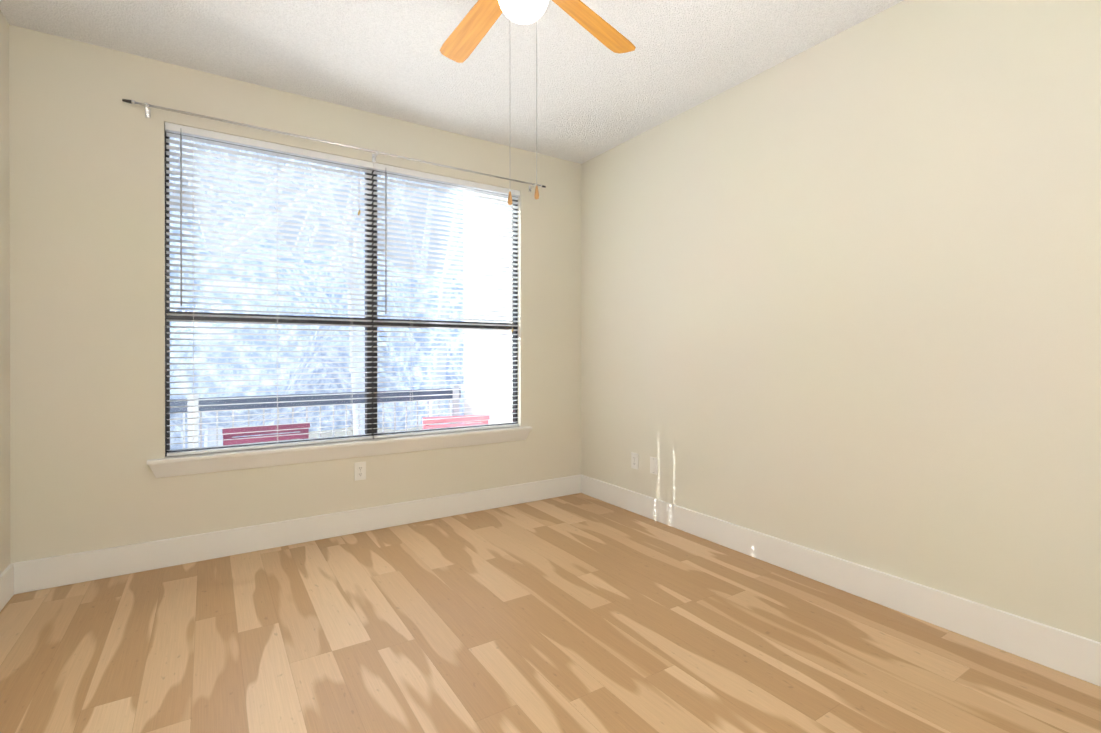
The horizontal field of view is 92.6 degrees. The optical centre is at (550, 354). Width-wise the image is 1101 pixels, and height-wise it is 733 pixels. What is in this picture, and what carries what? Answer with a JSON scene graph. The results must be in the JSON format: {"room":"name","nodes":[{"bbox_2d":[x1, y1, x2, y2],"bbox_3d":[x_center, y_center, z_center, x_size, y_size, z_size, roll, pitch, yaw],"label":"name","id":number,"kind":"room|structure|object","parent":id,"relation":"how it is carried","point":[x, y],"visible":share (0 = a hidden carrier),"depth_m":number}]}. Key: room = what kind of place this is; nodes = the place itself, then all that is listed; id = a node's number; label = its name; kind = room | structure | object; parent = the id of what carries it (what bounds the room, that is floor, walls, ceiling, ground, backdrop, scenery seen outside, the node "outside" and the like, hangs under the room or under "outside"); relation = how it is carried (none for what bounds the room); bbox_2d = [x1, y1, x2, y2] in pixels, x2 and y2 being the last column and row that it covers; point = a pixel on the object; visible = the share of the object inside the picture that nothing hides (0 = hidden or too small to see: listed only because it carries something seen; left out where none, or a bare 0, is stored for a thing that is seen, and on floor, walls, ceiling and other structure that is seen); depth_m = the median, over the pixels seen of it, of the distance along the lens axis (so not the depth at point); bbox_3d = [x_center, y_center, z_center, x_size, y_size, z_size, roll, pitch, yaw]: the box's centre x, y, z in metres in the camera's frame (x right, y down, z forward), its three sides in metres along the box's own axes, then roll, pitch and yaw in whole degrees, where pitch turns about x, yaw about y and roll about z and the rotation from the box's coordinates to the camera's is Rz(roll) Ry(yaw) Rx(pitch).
{"room":"empty bedroom","nodes":[
{"label":"empty bedroom","id":0,"kind":"room"},
{"bbox_2d":[0,10,10,573],"bbox_3d":[-1.537,-0.212,0.716,0.200,2.740,4.200,0,0,-33],"label":"wall","id":1,"kind":"structure","parent":0,"point":[5,561],"depth_m":2.47},
{"bbox_2d":[0,564,13,610],"bbox_3d":[-1.496,1.082,0.855,0.016,0.150,3.984,0,0,-33],"label":"baseboard","id":2,"kind":"structure","parent":1,"relation":"attached to","point":[6,584],"depth_m":2.44},
{"bbox_2d":[9,24,580,562],"bbox_3d":[-1.226,-0.219,3.544,3.810,2.740,0.200,0,0,-33],"label":"wall","id":3,"kind":"structure","parent":0,"point":[87,282],"depth_m":2.80},
{"bbox_2d":[11,474,581,593],"bbox_3d":[-1.167,1.076,3.457,3.410,0.150,0.016,0,0,-33],"label":"baseboard","id":4,"kind":"structure","parent":3,"relation":"attached to","point":[48,572],"depth_m":3.10},
{"bbox_2d":[122,99,545,191],"bbox_3d":[-1.135,-1.295,3.430,2.576,0.052,0.086,0,0,-33],"label":"curtain rod","id":5,"kind":"object","parent":3,"relation":"attached to","point":[147,109],"visible":0.98,"depth_m":3.18},
{"bbox_2d":[147,426,531,477],"bbox_3d":[-1.163,0.611,3.469,2.380,0.103,0.098,0,0,-33],"label":"window sill","id":6,"kind":"structure","parent":3,"relation":"attached to","point":[178,465],"depth_m":3.27},
{"bbox_2d":[165,122,519,456],"bbox_3d":[-1.192,-0.354,3.510,2.230,1.830,0.104,0,0,-33],"label":"window blinds","id":7,"kind":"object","parent":3,"relation":"in","point":[370,322],"depth_m":3.36},
{"bbox_2d":[354,462,365,480],"bbox_3d":[-1.235,0.756,3.417,0.072,0.116,0.007,0,0,-33],"label":"electrical outlet","id":8,"kind":"object","parent":3,"relation":"attached to","point":[359,470],"visible":1,"depth_m":3.41},
{"bbox_2d":[464,191,508,423],"bbox_3d":[-0.433,-0.653,4.890,0.290,4.400,1.170,0,0,-33],"label":"siding","id":9,"kind":"object","parent":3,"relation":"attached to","point":[491,404],"depth_m":4.87},
{"bbox_2d":[0,0,903,163],"bbox_3d":[-0.079,-1.645,1.782,3.810,0.120,4.400,0,0,-33],"label":"ceiling","id":10,"kind":"structure","parent":0,"point":[595,96],"depth_m":2.75},
{"bbox_2d":[440,0,635,204],"bbox_3d":[-0.118,-1.045,1.819,1.283,1.081,1.229,0,0,-33],"label":"fan","id":11,"kind":"object","parent":10,"relation":"hanging from","point":[468,34],"visible":1,"depth_m":2.06},
{"bbox_2d":[0,493,1100,732],"bbox_3d":[-0.079,1.215,1.788,3.810,0.120,4.400,0,0,-33],"label":"floor","id":12,"kind":"structure","parent":0,"point":[576,613],"depth_m":2.07},
{"bbox_2d":[581,0,1100,641],"bbox_3d":[1.488,-0.217,2.687,0.200,2.740,4.200,0,0,-33],"label":"wall","id":13,"kind":"structure","parent":0,"point":[841,294],"depth_m":2.43},
{"bbox_2d":[631,452,637,469],"bbox_3d":[0.614,0.775,3.839,0.007,0.116,0.072,0,0,-33],"label":"electrical outlet","id":14,"kind":"object","parent":13,"relation":"attached to","point":[634,460],"visible":1,"depth_m":3.84},
{"bbox_2d":[650,457,657,474],"bbox_3d":[0.721,0.775,3.676,0.006,0.116,0.072,0,0,-33],"label":"electrical outlet","id":15,"kind":"object","parent":13,"relation":"attached to","point":[653,465],"visible":1,"depth_m":3.67},
{"bbox_2d":[581,475,1100,686],"bbox_3d":[1.347,1.078,2.708,0.016,0.150,3.984,0,0,-33],"label":"baseboard","id":16,"kind":"structure","parent":13,"relation":"attached to","point":[1072,654],"depth_m":2.38},
{"label":"outside","id":17,"kind":"structure","parent":0,"visible":0},
{"bbox_2d":[234,426,422,444],"bbox_3d":[-34.698,1.472,51.776,120.000,0.220,114.440,0,0,-33],"label":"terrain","id":18,"kind":"structure","parent":17,"point":[341,433],"depth_m":9.91},
{"bbox_2d":[170,211,463,449],"bbox_3d":[-4.953,0.184,12.405,20.981,6.489,9.221,0,0,-33],"label":"shrubs","id":19,"kind":"object","parent":18,"relation":"on","point":[238,383],"depth_m":8.17},
{"bbox_2d":[170,137,463,446],"bbox_3d":[-6.072,-4.604,12.563,29.514,12.193,19.317,0,0,-33],"label":"trees","id":20,"kind":"object","parent":18,"relation":"on","point":[282,421],"depth_m":8.88},
{"bbox_3d":[-2.473,1.475,3.667,4.450,0.150,1.340,0,0,-33],"label":"patio","id":21,"kind":"object","parent":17,"visible":0},
{"bbox_2d":[222,423,309,444],"bbox_3d":[-2.205,0.960,4.034,0.560,0.880,0.535,0,0,-36],"label":"outdoor chair","id":22,"kind":"object","parent":21,"relation":"on","point":[257,428],"depth_m":3.81},
{"bbox_2d":[170,385,460,448],"bbox_3d":[-2.810,0.854,4.150,4.486,1.090,0.072,0,0,-33],"label":"railing","id":23,"kind":"object","parent":21,"relation":"on","point":[245,406],"depth_m":4.53},
{"bbox_2d":[423,414,489,428],"bbox_3d":[-0.880,0.958,4.671,0.560,0.880,0.535,0,0,-21],"label":"outdoor chair","id":24,"kind":"object","parent":21,"relation":"on","point":[459,420],"depth_m":4.42}
]}

